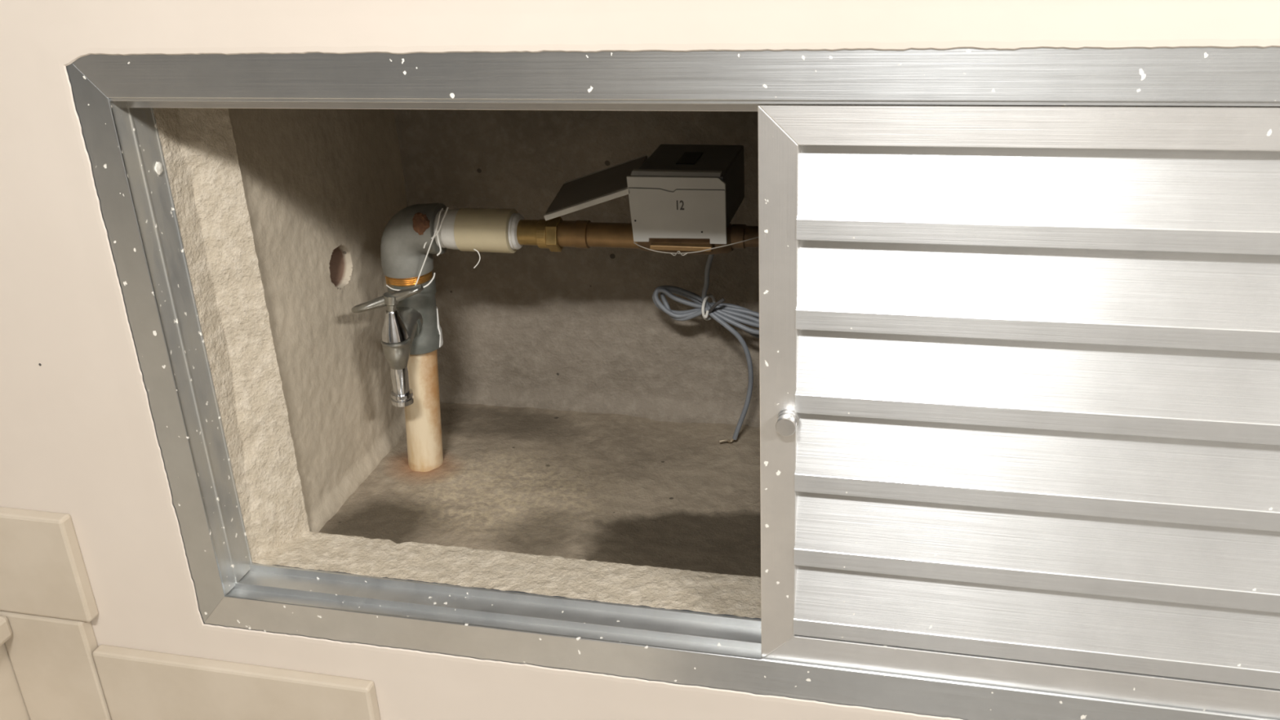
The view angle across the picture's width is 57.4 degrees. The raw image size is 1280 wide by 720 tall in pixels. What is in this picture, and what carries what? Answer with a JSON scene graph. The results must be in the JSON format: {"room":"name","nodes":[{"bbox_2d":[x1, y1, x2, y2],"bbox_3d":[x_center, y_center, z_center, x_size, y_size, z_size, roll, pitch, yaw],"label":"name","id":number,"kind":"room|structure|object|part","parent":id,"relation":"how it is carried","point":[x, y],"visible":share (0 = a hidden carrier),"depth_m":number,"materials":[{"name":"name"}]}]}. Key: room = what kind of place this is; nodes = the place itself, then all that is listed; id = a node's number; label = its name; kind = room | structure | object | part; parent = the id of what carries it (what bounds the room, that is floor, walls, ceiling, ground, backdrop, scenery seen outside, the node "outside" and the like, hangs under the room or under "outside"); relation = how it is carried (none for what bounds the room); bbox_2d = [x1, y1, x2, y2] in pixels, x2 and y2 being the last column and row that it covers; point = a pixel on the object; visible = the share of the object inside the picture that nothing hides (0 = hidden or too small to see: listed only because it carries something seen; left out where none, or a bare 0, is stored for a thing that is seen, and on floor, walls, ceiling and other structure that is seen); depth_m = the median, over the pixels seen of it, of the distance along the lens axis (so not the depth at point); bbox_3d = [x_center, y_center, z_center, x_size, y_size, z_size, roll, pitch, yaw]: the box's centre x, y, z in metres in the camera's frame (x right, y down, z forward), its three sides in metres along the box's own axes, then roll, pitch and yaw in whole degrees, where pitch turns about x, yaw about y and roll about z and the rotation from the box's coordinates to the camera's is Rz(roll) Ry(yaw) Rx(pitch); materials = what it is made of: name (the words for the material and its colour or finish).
{"room":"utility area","nodes":[
{"label":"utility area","id":0,"kind":"room"},
{"bbox_2d":[228,108,406,533],"bbox_3d":[-0.384,-0.126,1.434,0.064,0.581,0.386,3,25,14],"label":"wall","id":1,"kind":"structure","parent":0,"point":[322,188],"depth_m":1.40,"materials":[{"name":"concrete"}]},
{"bbox_2d":[153,107,309,563],"bbox_3d":[-0.432,-0.040,1.236,0.022,0.570,0.078,18,32,38],"label":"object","id":2,"kind":"structure","parent":1,"relation":"attached to","point":[199,148],"depth_m":1.23,"materials":[{"name":"paint"}]},
{"bbox_2d":[253,531,760,617],"bbox_3d":[0.147,0.256,1.210,1.205,0.026,0.070,3,25,14],"label":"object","id":3,"kind":"structure","parent":1,"relation":"attached to","point":[736,595],"depth_m":1.27,"materials":[{"name":"paint"}]},
{"bbox_2d":[319,401,760,577],"bbox_3d":[0.213,0.172,1.399,1.176,0.015,0.404,3,25,14],"label":"floor","id":4,"kind":"structure","parent":0,"point":[616,488],"depth_m":1.45,"materials":[{"name":"concrete"}]},
{"bbox_2d":[380,203,639,471],"bbox_3d":[-0.152,-0.013,1.419,0.328,0.361,0.065,3,25,14],"label":"pipe","id":5,"kind":"object","parent":4,"relation":"on","point":[403,254],"visible":0.91,"depth_m":1.37,"materials":[{"name":"grey paint"}]},
{"bbox_2d":[351,284,423,407],"bbox_3d":[-0.288,-0.022,1.397,0.086,0.152,0.061,3,25,14],"label":"faucet","id":6,"kind":"object","parent":5,"relation":"attached to","point":[400,326],"visible":1,"depth_m":1.38,"materials":[{"name":"silver metal"}]},
{"bbox_3d":[-0.294,-0.071,1.361,0.087,0.033,0.024,-1,24,4],"label":"wing handle","id":7,"kind":"part","parent":6,"relation":"part of","materials":[{"name":"silver metal"}]},
{"bbox_3d":[-0.289,-0.066,1.363,0.019,0.024,0.018,3,25,14],"label":"stem","id":8,"kind":"part","parent":6,"relation":"part of","materials":[{"name":"silver metal"}]},
{"bbox_3d":[-0.288,0.029,1.407,0.027,0.052,0.027,3,25,14],"label":"spout","id":9,"kind":"part","parent":6,"relation":"part of","materials":[{"name":"silver metal"}]},
{"bbox_2d":[386,207,448,290],"bbox_3d":[-0.263,-0.131,1.373,0.092,0.102,0.027,3,25,14],"label":"thread","id":10,"kind":"object","parent":5,"relation":"hanging from","point":[442,209],"visible":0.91,"depth_m":1.35},
{"bbox_2d":[433,208,459,249],"bbox_3d":[-0.222,-0.154,1.375,0.028,0.047,0.047,3,25,14],"label":"pipe","id":11,"kind":"object","parent":5,"relation":"attached to","point":[449,233],"depth_m":1.36,"materials":[{"name":"white plastic"}]},
{"bbox_2d":[473,248,480,268],"bbox_3d":[-0.189,-0.117,1.356,0.010,0.023,0.003,3,25,14],"label":"thread","id":12,"kind":"object","parent":5,"relation":"hanging from","point":[473,249],"visible":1,"depth_m":1.35},
{"bbox_2d":[543,144,758,255],"bbox_3d":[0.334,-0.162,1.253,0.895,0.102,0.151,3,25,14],"label":"meter","id":13,"kind":"object","parent":5,"relation":"attached to","point":[684,199],"visible":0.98,"depth_m":1.28,"materials":[{"name":"grey plastic"}]},
{"bbox_3d":[-0.050,-0.199,1.329,0.109,0.046,0.095,3,25,14],"label":"lid panel","id":14,"kind":"part","parent":13,"relation":"part of","materials":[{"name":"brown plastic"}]},
{"bbox_2d":[649,238,714,251],"bbox_3d":[0.054,-0.146,1.314,0.070,0.020,0.086,3,25,14],"label":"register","id":15,"kind":"object","parent":13,"relation":"attached to","point":[655,244],"depth_m":1.28,"materials":[{"name":"brown metal"}]},
{"bbox_2d":[652,254,759,442],"bbox_3d":[0.084,-0.034,1.458,0.153,0.335,0.096,3,25,14],"label":"cable bundle","id":16,"kind":"object","parent":13,"relation":"hanging from","point":[722,313],"visible":0.91,"depth_m":1.48,"materials":[{"name":"plastic"}]},
{"bbox_2d":[393,109,759,426],"bbox_3d":[0.248,-0.167,1.452,1.174,0.581,0.016,3,25,14],"label":"wall","id":17,"kind":"structure","parent":0,"point":[583,330],"depth_m":1.57,"materials":[{"name":"concrete"}]},
{"bbox_2d":[0,0,1279,719],"bbox_3d":[-0.163,-0.254,0.949,5.200,2.900,0.002,3,25,14],"label":"wall","id":18,"kind":"structure","parent":0,"point":[78,439],"depth_m":1.11,"materials":[{"name":"beige paint"}]},
{"bbox_2d":[0,506,380,719],"bbox_3d":[-0.617,0.306,1.325,1.345,0.630,0.018,3,25,14],"label":"wall tiles","id":19,"kind":"structure","parent":18,"relation":"attached to","point":[47,601],"depth_m":1.31,"materials":[{"name":"beige tile"}]},
{"bbox_2d":[66,47,1279,719],"bbox_3d":[0.119,0.034,1.042,1.268,0.629,0.060,3,25,14],"label":"frame","id":20,"kind":"object","parent":18,"relation":"attached to","point":[115,97],"visible":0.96,"depth_m":1.09,"materials":[{"name":"metal"}]},
{"bbox_3d":[0.105,-0.231,0.922,1.267,0.046,0.060,3,25,14],"label":"rail","id":21,"kind":"part","parent":20,"relation":"part of","materials":[{"name":"metal"}]},
{"bbox_3d":[0.133,0.297,1.160,1.266,0.050,0.060,3,25,14],"label":"rail","id":22,"kind":"part","parent":20,"relation":"part of","materials":[{"name":"metal"}]},
{"bbox_2d":[757,103,1279,719],"bbox_3d":[0.392,0.062,0.951,0.592,0.538,0.034,3,25,14],"label":"door","id":23,"kind":"structure","parent":20,"relation":"in","point":[1019,366],"depth_m":0.96,"materials":[{"name":"metal"}]},
{"bbox_3d":[0.127,0.054,1.010,0.020,0.020,0.017,3,25,14],"label":"knob","id":24,"kind":"part","parent":23,"relation":"part of","materials":[{"name":"metal"}]},
{"bbox_3d":[0.382,-0.171,0.855,0.592,0.032,0.016,3,25,14],"label":"rail","id":25,"kind":"part","parent":23,"relation":"part of","materials":[{"name":"metal"}]},
{"bbox_3d":[0.406,0.289,1.062,0.592,0.032,0.016,3,25,14],"label":"rail","id":26,"kind":"part","parent":23,"relation":"part of","materials":[{"name":"metal"}]},
{"bbox_3d":[0.403,0.235,1.038,0.531,0.082,0.018,3,25,14],"label":"louvre blade","id":27,"kind":"part","parent":23,"relation":"part of","materials":[{"name":"metal"}]},
{"bbox_3d":[0.399,0.164,1.005,0.531,0.082,0.018,3,25,14],"label":"louvre blade","id":28,"kind":"part","parent":23,"relation":"part of","materials":[{"name":"metal"}]},
{"bbox_3d":[0.395,0.092,0.973,0.531,0.082,0.018,3,25,14],"label":"louvre blade","id":29,"kind":"part","parent":23,"relation":"part of","materials":[{"name":"metal"}]},
{"bbox_3d":[0.392,0.021,0.941,0.531,0.082,0.018,3,25,14],"label":"louvre blade","id":30,"kind":"part","parent":23,"relation":"part of","materials":[{"name":"metal"}]},
{"bbox_3d":[0.388,-0.051,0.908,0.531,0.082,0.018,3,25,14],"label":"louvre blade","id":31,"kind":"part","parent":23,"relation":"part of","materials":[{"name":"metal"}]},
{"bbox_3d":[0.384,-0.123,0.876,0.531,0.082,0.018,3,25,14],"label":"louvre blade","id":32,"kind":"part","parent":23,"relation":"part of","materials":[{"name":"metal"}]},
{"bbox_3d":[-0.422,1.323,0.276,5.200,0.045,2.600,3,25,14],"label":"floor","id":33,"kind":"structure","parent":0,"visible":0},
{"bbox_2d":[0,614,30,719],"bbox_3d":[-1.194,0.499,0.928,2.032,0.990,1.149,3,25,14],"label":"staircase","id":34,"kind":"structure","parent":33,"relation":"on","point":[12,705],"depth_m":1.37,"materials":[{"name":"beige stone"}]}
]}

